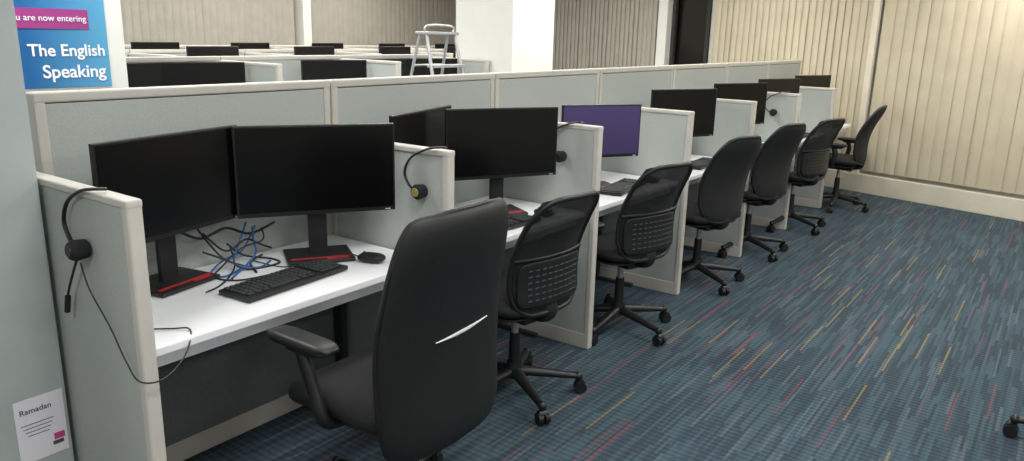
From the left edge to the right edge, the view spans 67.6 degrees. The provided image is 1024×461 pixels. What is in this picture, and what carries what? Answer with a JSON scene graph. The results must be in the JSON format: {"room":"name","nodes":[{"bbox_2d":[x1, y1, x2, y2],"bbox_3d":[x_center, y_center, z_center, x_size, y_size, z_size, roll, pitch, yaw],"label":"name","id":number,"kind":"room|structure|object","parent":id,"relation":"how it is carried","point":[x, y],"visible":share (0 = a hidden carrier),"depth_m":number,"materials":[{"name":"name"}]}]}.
{"room":"open-plan office","nodes":[
{"label":"open-plan office","id":0,"kind":"room"},
{"bbox_2d":[0,0,73,460],"bbox_3d":[-1.752,-0.338,2.050,0.600,2.749,0.590,12,18,34],"label":"structural column","id":1,"kind":"structure","parent":0,"point":[30,358],"depth_m":2.17,"materials":[{"name":"paint"}]},
{"bbox_2d":[12,388,69,460],"bbox_3d":[-1.403,0.586,2.283,0.004,0.200,0.135,12,18,34],"label":"notice sheet","id":2,"kind":"object","parent":1,"relation":"attached to","point":[40,421],"visible":1,"depth_m":2.28,"materials":[{"name":"paper"}]},
{"bbox_2d":[25,0,128,167],"bbox_3d":[-2.282,-0.749,3.595,0.600,2.749,0.650,12,18,34],"label":"structural column","id":3,"kind":"structure","parent":0,"point":[112,8],"depth_m":3.61,"materials":[{"name":"white paint"}]},
{"bbox_2d":[13,0,111,88],"bbox_3d":[-2.034,-0.959,3.346,0.011,0.660,0.500,12,18,34],"label":"poster","id":4,"kind":"object","parent":3,"relation":"attached to","point":[63,43],"visible":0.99,"depth_m":3.42,"materials":[{"name":"blue paper"}]},
{"bbox_2d":[456,0,554,72],"bbox_3d":[-0.068,-1.606,7.138,0.650,2.749,0.650,12,18,34],"label":"structural column","id":5,"kind":"structure","parent":0,"point":[514,35],"depth_m":6.83,"materials":[{"name":"white paint"}]},
{"bbox_2d":[183,186,1023,460],"bbox_3d":[0.330,0.378,5.184,13.600,0.100,14.800,12,18,34],"label":"floor","id":6,"kind":"structure","parent":0,"point":[894,331],"depth_m":3.90,"materials":[{"name":"carpet"}]},
{"bbox_2d":[36,171,166,460],"bbox_3d":[-1.220,0.438,2.254,0.625,1.170,0.045,12,18,34],"label":"wall","id":7,"kind":"structure","parent":6,"relation":"on","point":[113,416],"depth_m":2.12,"materials":[{"name":"fabric"}]},
{"bbox_2d":[61,187,191,383],"bbox_3d":[-1.063,0.117,2.123,0.386,0.510,0.246,12,18,34],"label":"headset","id":8,"kind":"object","parent":7,"relation":"hanging from","point":[77,250],"visible":0.91,"depth_m":2.06,"materials":[{"name":"black plastic"}]},
{"bbox_2d":[128,53,175,56],"bbox_3d":[-2.934,-0.765,6.361,0.655,1.370,0.045,12,18,34],"label":"wall","id":9,"kind":"structure","parent":6,"relation":"on","point":[129,54],"depth_m":6.21,"materials":[{"name":"fabric"}]},
{"bbox_2d":[219,60,282,82],"bbox_3d":[-1.810,-0.489,5.395,0.655,1.370,0.045,12,18,34],"label":"wall","id":10,"kind":"structure","parent":6,"relation":"on","point":[254,71],"depth_m":5.14,"materials":[{"name":"fabric"}]},
{"bbox_2d":[244,52,291,60],"bbox_3d":[-2.275,-0.976,7.242,0.655,1.370,0.045,12,18,34],"label":"wall","id":11,"kind":"structure","parent":6,"relation":"on","point":[245,53],"depth_m":7.12,"materials":[{"name":"fabric"}]},
{"bbox_2d":[151,235,393,446],"bbox_3d":[-0.891,0.530,2.791,0.580,0.740,1.148,12,18,34],"label":"office desk","id":12,"kind":"object","parent":6,"relation":"on","point":[230,368],"visible":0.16,"depth_m":2.81,"materials":[{"name":"laminate"}]},
{"bbox_2d":[88,125,237,297],"bbox_3d":[-1.163,-0.070,2.562,0.200,0.520,0.580,8,16,23],"label":"computer monitor","id":13,"kind":"object","parent":12,"relation":"on","point":[184,181],"visible":0.75,"depth_m":2.53,"materials":[{"name":"black plastic"}]},
{"bbox_2d":[180,221,357,292],"bbox_3d":[-0.905,0.028,2.831,0.311,0.214,0.623,15,20,42],"label":"cable bundle","id":14,"kind":"object","parent":12,"relation":"on","point":[206,238],"visible":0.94,"depth_m":2.81,"materials":[{"name":"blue plastic"}]},
{"bbox_2d":[219,259,347,302],"bbox_3d":[-0.785,0.167,2.668,0.150,0.022,0.450,10,17,31],"label":"keyboard","id":15,"kind":"object","parent":12,"relation":"on","point":[261,287],"visible":1,"depth_m":2.62,"materials":[{"name":"black plastic"}]},
{"bbox_2d":[231,123,394,265],"bbox_3d":[-0.745,-0.149,2.911,0.580,0.520,0.200,-4,16,-21],"label":"computer monitor","id":16,"kind":"object","parent":12,"relation":"on","point":[314,171],"visible":1,"depth_m":2.83,"materials":[{"name":"black plastic"}]},
{"bbox_2d":[357,251,385,262],"bbox_3d":[-0.537,0.101,2.924,0.108,0.040,0.062,5,15,15],"label":"computer mouse","id":17,"kind":"object","parent":12,"relation":"on","point":[370,257],"visible":1,"depth_m":2.90,"materials":[{"name":"black plastic"}]},
{"bbox_2d":[126,54,431,80],"bbox_3d":[-1.769,-0.665,6.034,0.056,1.395,3.354,12,18,34],"label":"wall","id":18,"kind":"structure","parent":6,"relation":"on","point":[291,64],"depth_m":5.87,"materials":[{"name":"fabric"}]},
{"bbox_2d":[125,45,434,48],"bbox_3d":[-2.570,-1.659,9.817,0.056,1.395,5.594,12,18,34],"label":"wall","id":19,"kind":"structure","parent":6,"relation":"on","point":[347,46],"depth_m":9.43,"materials":[{"name":"fabric"}]},
{"bbox_2d":[273,47,293,52],"bbox_3d":[-2.611,-1.482,9.178,0.655,1.370,0.045,12,18,34],"label":"wall","id":20,"kind":"structure","parent":6,"relation":"on","point":[273,47],"depth_m":9.05,"materials":[{"name":"fabric"}]},
{"bbox_2d":[128,49,443,61],"bbox_3d":[-1.904,-1.257,8.321,0.056,1.395,4.474,12,18,34],"label":"wall","id":21,"kind":"structure","parent":6,"relation":"on","point":[178,52],"depth_m":7.36,"materials":[{"name":"fabric"}]},
{"bbox_2d":[335,52,381,58],"bbox_3d":[-1.616,-1.186,8.123,0.655,1.370,0.045,12,18,34],"label":"wall","id":22,"kind":"structure","parent":6,"relation":"on","point":[337,53],"depth_m":7.96,"materials":[{"name":"fabric"}]},
{"bbox_2d":[340,58,400,77],"bbox_3d":[-1.151,-0.699,6.276,0.655,1.370,0.045,12,18,34],"label":"wall","id":23,"kind":"structure","parent":6,"relation":"on","point":[375,68],"depth_m":6.02,"materials":[{"name":"fabric"}]},
{"bbox_2d":[267,197,508,460],"bbox_3d":[-0.384,0.420,2.486,0.678,1.128,0.665,12,18,34],"label":"office chair","id":24,"kind":"object","parent":6,"relation":"on","point":[427,379],"visible":1,"depth_m":2.22,"materials":[{"name":"black leather"}]},
{"bbox_2d":[333,142,454,356],"bbox_3d":[-0.503,0.215,3.187,0.655,1.170,0.045,12,18,34],"label":"wall","id":25,"kind":"structure","parent":6,"relation":"on","point":[433,168],"depth_m":3.06,"materials":[{"name":"fabric"}]},
{"bbox_2d":[403,146,447,199],"bbox_3d":[-0.343,-0.221,2.909,0.199,0.212,0.061,8,16,25],"label":"headset","id":26,"kind":"object","parent":25,"relation":"attached to","point":[418,191],"visible":1,"depth_m":2.91,"materials":[{"name":"black plastic"}]},
{"bbox_2d":[26,60,801,460],"bbox_3d":[0.853,-0.477,5.556,0.056,1.395,7.872,12,18,34],"label":"wall","id":27,"kind":"structure","parent":6,"relation":"on","point":[63,123],"depth_m":3.08,"materials":[{"name":"fabric"}]},
{"bbox_2d":[411,51,452,57],"bbox_3d":[-0.957,-1.396,9.003,0.655,1.370,0.045,12,18,34],"label":"wall","id":28,"kind":"structure","parent":6,"relation":"on","point":[434,54],"depth_m":8.76,"materials":[{"name":"fabric"}]},
{"bbox_2d":[410,24,464,75],"bbox_3d":[-0.554,-0.680,5.695,0.863,1.657,0.506,12,18,34],"label":"step ladder","id":29,"kind":"object","parent":6,"relation":"on","point":[430,65],"visible":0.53,"depth_m":5.48,"materials":[{"name":"silver metal"}]},
{"bbox_2d":[432,57,489,73],"bbox_3d":[-0.492,-0.909,7.157,0.655,1.370,0.045,12,18,34],"label":"wall","id":30,"kind":"structure","parent":6,"relation":"on","point":[471,65],"depth_m":6.88,"materials":[{"name":"fabric"}]},
{"bbox_2d":[454,196,540,337],"bbox_3d":[-0.199,0.313,3.701,0.600,0.740,1.080,12,18,34],"label":"office desk","id":31,"kind":"object","parent":6,"relation":"on","point":[513,235],"visible":0.08,"depth_m":3.98,"materials":[{"name":"laminate"}]},
{"bbox_2d":[389,105,450,146],"bbox_3d":[-0.457,-0.292,3.495,0.200,0.520,0.580,7,15,19],"label":"computer monitor","id":32,"kind":"object","parent":31,"relation":"on","point":[425,127],"visible":0.26,"depth_m":3.40,"materials":[{"name":"black plastic"}]},
{"bbox_2d":[445,107,557,214],"bbox_3d":[-0.069,-0.340,3.717,0.580,0.520,0.200,-5,16,-25],"label":"computer monitor","id":33,"kind":"object","parent":31,"relation":"on","point":[493,144],"visible":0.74,"depth_m":3.64,"materials":[{"name":"black plastic"}]},
{"bbox_2d":[508,212,531,229],"bbox_3d":[-0.061,-0.028,3.497,0.150,0.022,0.450,13,18,37],"label":"keyboard","id":34,"kind":"object","parent":31,"relation":"on","point":[516,220],"visible":0.28,"depth_m":3.55,"materials":[{"name":"black plastic"}]},
{"bbox_2d":[497,190,599,424],"bbox_3d":[0.015,0.272,3.382,0.681,0.988,0.654,15,20,42],"label":"mesh office chair","id":35,"kind":"object","parent":6,"relation":"on","point":[540,281],"visible":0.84,"depth_m":3.18,"materials":[{"name":"black plastic"}]},
{"bbox_2d":[502,122,603,348],"bbox_3d":[0.161,0.003,4.076,0.655,1.170,0.045,12,18,34],"label":"wall","id":36,"kind":"structure","parent":6,"relation":"on","point":[580,172],"depth_m":3.94,"materials":[{"name":"fabric"}]},
{"bbox_2d":[556,121,583,162],"bbox_3d":[0.258,-0.447,3.843,0.199,0.212,0.061,8,16,25],"label":"headset","id":37,"kind":"object","parent":36,"relation":"attached to","point":[561,156],"visible":0.59,"depth_m":3.84,"materials":[{"name":"black plastic"}]},
{"bbox_2d":[595,171,639,286],"bbox_3d":[0.464,0.102,4.586,0.600,0.740,1.070,12,18,34],"label":"office desk","id":38,"kind":"object","parent":6,"relation":"on","point":[608,204],"visible":0.19,"depth_m":4.73,"materials":[{"name":"laminate"}]},
{"bbox_2d":[561,104,640,187],"bbox_3d":[0.483,-0.488,4.417,0.500,0.485,0.200,-4,16,-21],"label":"computer monitor","id":39,"kind":"object","parent":38,"relation":"on","point":[620,122],"visible":0.48,"depth_m":4.36,"materials":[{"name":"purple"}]},
{"bbox_2d":[600,178,637,195],"bbox_3d":[0.643,-0.257,4.454,0.150,0.022,0.450,9,16,27],"label":"keyboard","id":40,"kind":"object","parent":38,"relation":"on","point":[621,187],"visible":0.91,"depth_m":4.36,"materials":[{"name":"black plastic"}]},
{"bbox_2d":[592,162,693,345],"bbox_3d":[0.628,0.077,4.191,0.662,0.992,0.647,-10,18,-37],"label":"mesh office chair","id":41,"kind":"object","parent":6,"relation":"on","point":[643,235],"visible":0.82,"depth_m":4.00,"materials":[{"name":"black plastic"}]},
{"bbox_2d":[600,107,694,294],"bbox_3d":[0.820,-0.207,4.957,0.655,1.170,0.045,12,18,34],"label":"wall","id":42,"kind":"structure","parent":6,"relation":"on","point":[666,135],"depth_m":4.83,"materials":[{"name":"fabric"}]},
{"bbox_2d":[683,154,711,249],"bbox_3d":[1.125,-0.110,5.470,0.600,0.740,1.080,12,18,34],"label":"office desk","id":43,"kind":"object","parent":6,"relation":"on","point":[695,177],"visible":0.02,"depth_m":5.10,"materials":[{"name":"laminate"}]},
{"bbox_2d":[650,88,716,160],"bbox_3d":[1.159,-0.735,5.370,0.580,0.520,0.200,-7,16,-28],"label":"computer monitor","id":44,"kind":"object","parent":43,"relation":"on","point":[702,102],"visible":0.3,"depth_m":5.32,"materials":[{"name":"black plastic"}]},
{"bbox_2d":[691,157,711,169],"bbox_3d":[1.328,-0.471,5.353,0.150,0.022,0.450,11,17,32],"label":"keyboard","id":45,"kind":"object","parent":43,"relation":"on","point":[701,163],"visible":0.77,"depth_m":5.28,"materials":[{"name":"black plastic"}]},
{"bbox_2d":[684,98,756,256],"bbox_3d":[1.485,-0.419,5.846,0.655,1.170,0.045,12,18,34],"label":"wall","id":46,"kind":"structure","parent":6,"relation":"on","point":[733,118],"depth_m":5.75,"materials":[{"name":"fabric"}]},
{"bbox_2d":[681,135,761,295],"bbox_3d":[1.256,-0.149,5.056,0.653,1.029,0.658,-8,17,-33],"label":"office chair","id":47,"kind":"object","parent":6,"relation":"on","point":[722,185],"visible":0.75,"depth_m":4.84,"materials":[{"name":"black plastic"}]},
{"bbox_2d":[717,123,805,261],"bbox_3d":[1.833,-0.333,5.827,0.653,1.029,0.658,-8,17,-33],"label":"office chair","id":48,"kind":"object","parent":6,"relation":"on","point":[771,167],"visible":0.7,"depth_m":5.61,"materials":[{"name":"black plastic"}]},
{"bbox_2d":[746,92,801,229],"bbox_3d":[2.144,-0.629,6.726,0.655,1.170,0.045,12,18,34],"label":"wall","id":49,"kind":"structure","parent":6,"relation":"on","point":[787,105],"depth_m":6.59,"materials":[{"name":"fabric"}]},
{"bbox_2d":[766,91,789,115],"bbox_3d":[2.240,-1.079,6.493,0.199,0.212,0.061,8,16,25],"label":"headset","id":50,"kind":"object","parent":49,"relation":"attached to","point":[772,112],"visible":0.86,"depth_m":6.50,"materials":[{"name":"black plastic"}]},
{"bbox_2d":[766,118,844,234],"bbox_3d":[2.460,-0.506,6.640,0.653,0.988,0.664,-9,18,-35],"label":"mesh office chair","id":51,"kind":"object","parent":6,"relation":"on","point":[811,167],"visible":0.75,"depth_m":6.43,"materials":[{"name":"black plastic"}]},
{"bbox_2d":[794,86,836,207],"bbox_3d":[2.809,-0.842,7.615,0.655,1.170,0.045,12,18,34],"label":"wall","id":52,"kind":"structure","parent":6,"relation":"on","point":[817,103],"depth_m":7.46,"materials":[{"name":"fabric"}]},
{"bbox_2d":[838,124,850,133],"bbox_3d":[3.106,-0.741,8.117,0.600,0.740,1.050,12,18,34],"label":"office desk","id":53,"kind":"object","parent":6,"relation":"on","point":[845,126],"visible":0.08,"depth_m":8.14,"materials":[{"name":"laminate"}]},
{"bbox_2d":[795,75,830,87],"bbox_3d":[3.061,-1.355,7.964,0.580,0.520,0.200,-8,17,-33],"label":"computer monitor","id":54,"kind":"object","parent":53,"relation":"on","point":[823,81],"visible":0.19,"depth_m":7.88,"materials":[{"name":"black plastic"}]},
{"bbox_2d":[823,105,887,212],"bbox_3d":[3.237,-0.728,7.498,0.658,1.029,0.653,12,18,34],"label":"office chair","id":55,"kind":"object","parent":6,"relation":"on","point":[848,162],"visible":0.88,"depth_m":7.33,"materials":[{"name":"black plastic"}]},
{"bbox_2d":[1002,414,1023,437],"bbox_3d":[2.362,0.438,2.963,0.664,0.988,0.653,8,16,24],"label":"mesh office chair","id":56,"kind":"object","parent":6,"relation":"on","point":[1010,429],"visible":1,"depth_m":3.21,"materials":[{"name":"black plastic"}]},
{"bbox_3d":[2.449,-0.532,7.240,0.600,0.740,1.080,12,18,34],"label":"office desk","id":57,"kind":"object","parent":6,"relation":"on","visible":0},
{"bbox_2d":[758,78,800,93],"bbox_3d":[2.414,-1.148,7.099,0.580,0.520,0.200,-8,17,-33],"label":"computer monitor","id":58,"kind":"object","parent":57,"relation":"on","point":[792,85],"visible":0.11,"depth_m":7.02,"materials":[{"name":"black plastic"}]},
{"bbox_3d":[1.787,-0.321,6.355,0.600,0.740,1.070,12,18,34],"label":"office desk","id":59,"kind":"object","parent":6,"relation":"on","visible":0},
{"bbox_2d":[714,83,767,123],"bbox_3d":[1.806,-0.941,6.235,0.580,0.520,0.200,-7,16,-28],"label":"computer monitor","id":60,"kind":"object","parent":59,"relation":"on","point":[757,92],"visible":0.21,"depth_m":6.17,"materials":[{"name":"black plastic"}]},
{"bbox_3d":[-2.169,-0.083,5.049,0.600,0.740,1.070,12,18,34],"label":"office desk","id":61,"kind":"object","parent":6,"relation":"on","visible":0},
{"bbox_2d":[126,62,162,87],"bbox_3d":[-2.409,-0.727,4.772,0.200,0.630,0.540,9,16,26],"label":"computer monitor","id":62,"kind":"object","parent":61,"relation":"on","point":[140,74],"visible":0.09,"depth_m":4.78,"materials":[{"name":"black plastic"}]},
{"bbox_2d":[161,62,245,85],"bbox_3d":[-2.073,-0.816,5.153,0.540,0.630,0.200,-9,18,-36],"label":"computer monitor","id":63,"kind":"object","parent":61,"relation":"on","point":[173,73],"visible":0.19,"depth_m":5.03,"materials":[{"name":"black plastic"}]},
{"bbox_3d":[-1.510,-0.293,5.930,0.600,0.740,1.070,12,18,34],"label":"office desk","id":64,"kind":"object","parent":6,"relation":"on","visible":0},
{"bbox_2d":[301,60,366,79],"bbox_3d":[-1.414,-1.026,6.034,0.540,0.630,0.200,-9,18,-36],"label":"computer monitor","id":65,"kind":"object","parent":64,"relation":"on","point":[310,69],"visible":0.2,"depth_m":5.91,"materials":[{"name":"black plastic"}]},
{"bbox_3d":[-0.851,-0.504,6.810,0.600,0.740,1.070,12,18,34],"label":"office desk","id":66,"kind":"object","parent":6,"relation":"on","visible":0},
{"bbox_2d":[368,58,406,75],"bbox_3d":[-1.091,-1.147,6.534,0.200,0.630,0.540,9,16,26],"label":"computer monitor","id":67,"kind":"object","parent":66,"relation":"on","point":[403,60],"visible":0.08,"depth_m":6.59,"materials":[{"name":"black plastic"}]},
{"bbox_2d":[406,58,456,75],"bbox_3d":[-0.755,-1.237,6.914,0.540,0.630,0.200,-9,18,-36],"label":"computer monitor","id":68,"kind":"object","parent":66,"relation":"on","point":[418,70],"visible":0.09,"depth_m":6.78,"materials":[{"name":"black plastic"}]},
{"bbox_3d":[-2.634,-0.570,6.895,0.600,0.740,1.070,12,18,34],"label":"office desk","id":69,"kind":"object","parent":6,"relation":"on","visible":0},
{"bbox_2d":[186,46,238,61],"bbox_3d":[-2.665,-1.284,6.792,0.200,0.690,0.540,10,17,29],"label":"computer monitor","id":70,"kind":"object","parent":69,"relation":"on","point":[190,50],"visible":0.15,"depth_m":6.67,"materials":[{"name":"black plastic"}]},
{"bbox_3d":[-1.975,-0.780,7.776,0.600,0.740,1.070,12,18,34],"label":"office desk","id":71,"kind":"object","parent":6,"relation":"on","visible":0},
{"bbox_2d":[294,46,334,59],"bbox_3d":[-2.006,-1.494,7.673,0.200,0.690,0.540,10,17,29],"label":"computer monitor","id":72,"kind":"object","parent":71,"relation":"on","point":[298,50],"visible":0.14,"depth_m":7.55,"materials":[{"name":"black plastic"}]},
{"bbox_3d":[-1.316,-0.991,8.657,0.600,0.740,1.070,12,18,34],"label":"office desk","id":73,"kind":"object","parent":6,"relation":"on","visible":0},
{"bbox_2d":[379,46,410,58],"bbox_3d":[-1.347,-1.704,8.553,0.200,0.690,0.540,10,17,29],"label":"computer monitor","id":74,"kind":"object","parent":73,"relation":"on","point":[388,49],"visible":0.12,"depth_m":8.44,"materials":[{"name":"black plastic"}]},
{"bbox_3d":[-0.657,-1.201,9.538,0.600,0.740,1.070,12,18,34],"label":"office desk","id":75,"kind":"object","parent":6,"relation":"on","visible":0},
{"bbox_2d":[447,47,455,57],"bbox_3d":[-0.688,-1.915,9.434,0.200,0.690,0.540,10,17,29],"label":"computer monitor","id":76,"kind":"object","parent":75,"relation":"on","point":[449,49],"visible":0.03,"depth_m":9.18,"materials":[{"name":"black plastic"}]},
{"bbox_3d":[-3.629,-0.867,7.951,0.600,0.740,1.070,12,18,34],"label":"office desk","id":77,"kind":"object","parent":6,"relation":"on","visible":0},
{"bbox_2d":[130,42,179,48],"bbox_3d":[-3.660,-1.580,7.847,0.200,0.690,0.540,10,17,29],"label":"computer monitor","id":78,"kind":"object","parent":77,"relation":"on","point":[134,45],"visible":0.12,"depth_m":7.73,"materials":[{"name":"black plastic"}]},
{"bbox_3d":[-2.970,-1.077,8.831,0.600,0.740,1.070,12,18,34],"label":"office desk","id":79,"kind":"object","parent":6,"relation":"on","visible":0},
{"bbox_2d":[231,42,269,48],"bbox_3d":[-3.001,-1.791,8.728,0.200,0.690,0.540,10,17,29],"label":"computer monitor","id":80,"kind":"object","parent":79,"relation":"on","point":[241,45],"visible":0.08,"depth_m":8.63,"materials":[{"name":"black plastic"}]},
{"bbox_3d":[-2.311,-1.287,9.712,0.600,0.740,1.070,12,18,34],"label":"office desk","id":81,"kind":"object","parent":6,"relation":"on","visible":0},
{"bbox_2d":[312,43,342,48],"bbox_3d":[-2.342,-2.001,9.609,0.200,0.690,0.540,10,17,29],"label":"computer monitor","id":82,"kind":"object","parent":81,"relation":"on","point":[336,45],"visible":0.11,"depth_m":9.55,"materials":[{"name":"black plastic"}]},
{"bbox_3d":[-1.652,-1.497,10.593,0.600,0.740,1.070,12,18,34],"label":"office desk","id":83,"kind":"object","parent":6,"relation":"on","visible":0},
{"bbox_2d":[379,43,404,46],"bbox_3d":[-1.683,-2.211,10.490,0.200,0.690,0.540,10,17,29],"label":"computer monitor","id":84,"kind":"object","parent":83,"relation":"on","point":[380,44],"visible":0.12,"depth_m":10.34,"materials":[{"name":"black plastic"}]},
{"bbox_3d":[-0.993,-1.708,11.474,0.600,0.740,1.070,12,18,34],"label":"office desk","id":85,"kind":"object","parent":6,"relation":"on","visible":0},
{"bbox_2d":[435,44,454,48],"bbox_3d":[-1.024,-2.421,11.371,0.200,0.690,0.540,10,17,29],"label":"computer monitor","id":86,"kind":"object","parent":85,"relation":"on","point":[437,46],"visible":0.04,"depth_m":11.16,"materials":[{"name":"black plastic"}]},
{"bbox_2d":[554,0,1023,198],"bbox_3d":[3.595,-1.919,8.708,0.201,2.750,13.800,-10,18,-37],"label":"wall","id":87,"kind":"structure","parent":0,"point":[714,1],"depth_m":8.35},
{"bbox_2d":[552,0,657,69],"bbox_3d":[0.647,-2.920,12.027,0.051,2.410,4.206,-10,18,-37],"label":"vertical blinds","id":88,"kind":"object","parent":87,"relation":"attached to","point":[645,20],"visible":0.23,"depth_m":11.13,"materials":[{"name":"grey fabric"}]},
{"bbox_2d":[655,0,673,65],"bbox_3d":[2.041,-2.380,10.348,0.120,2.748,0.160,-10,18,-37],"label":"trim","id":89,"kind":"structure","parent":87,"relation":"attached to","point":[665,13],"depth_m":10.23,"materials":[{"name":"white paint"}]},
{"bbox_2d":[669,0,712,64],"bbox_3d":[2.347,-2.029,10.168,0.115,2.175,0.610,-10,18,-37],"label":"door","id":90,"kind":"structure","parent":87,"relation":"in","point":[691,19],"depth_m":10.06,"materials":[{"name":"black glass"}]},
{"bbox_2d":[711,0,874,154],"bbox_3d":[3.162,-2.070,8.970,0.050,2.410,2.104,-10,18,-37],"label":"vertical blinds","id":91,"kind":"object","parent":87,"relation":"attached to","point":[847,42],"visible":0.48,"depth_m":8.66,"materials":[{"name":"beige fabric"}]},
{"bbox_2d":[851,0,882,172],"bbox_3d":[3.827,-1.777,8.177,0.050,2.748,0.070,-10,18,-37],"label":"trim","id":92,"kind":"structure","parent":87,"relation":"attached to","point":[877,9],"depth_m":8.16,"materials":[{"name":"paint"}]},
{"bbox_2d":[824,168,1023,221],"bbox_3d":[5.000,-0.140,7.047,0.101,0.200,8.000,-10,18,-37],"label":"baseboard","id":93,"kind":"structure","parent":87,"relation":"attached to","point":[996,205],"depth_m":7.83,"materials":[{"name":"paint"}]},
{"bbox_2d":[862,0,1023,194],"bbox_3d":[5.648,-1.230,5.948,0.050,2.410,5.808,-10,18,-37],"label":"vertical blinds","id":94,"kind":"object","parent":87,"relation":"attached to","point":[949,75],"visible":1,"depth_m":7.58,"materials":[{"name":"beige fabric"}]},
{"bbox_3d":[-4.889,-2.078,8.502,0.200,2.750,14.400,12,18,34],"label":"wall","id":95,"kind":"structure","parent":0,"visible":0},
{"bbox_2d":[120,0,294,44],"bbox_3d":[-4.037,-2.341,9.325,0.050,2.410,3.414,12,18,34],"label":"vertical blinds","id":96,"kind":"object","parent":95,"relation":"attached to","point":[185,22],"visible":0.3,"depth_m":9.59,"materials":[{"name":"grey fabric"}]},
{"bbox_2d":[294,0,311,44],"bbox_3d":[-2.933,-2.618,10.788,0.190,2.748,0.140,12,18,34],"label":"structural column","id":97,"kind":"structure","parent":95,"relation":"attached to","point":[302,8],"depth_m":10.66,"materials":[{"name":"white paint"}]},
{"bbox_2d":[311,0,455,45],"bbox_3d":[-1.918,-3.017,12.157,0.050,2.410,3.212,12,18,34],"label":"vertical blinds","id":98,"kind":"object","parent":95,"relation":"attached to","point":[347,22],"visible":0.42,"depth_m":11.88,"materials":[{"name":"grey fabric"}]}
]}

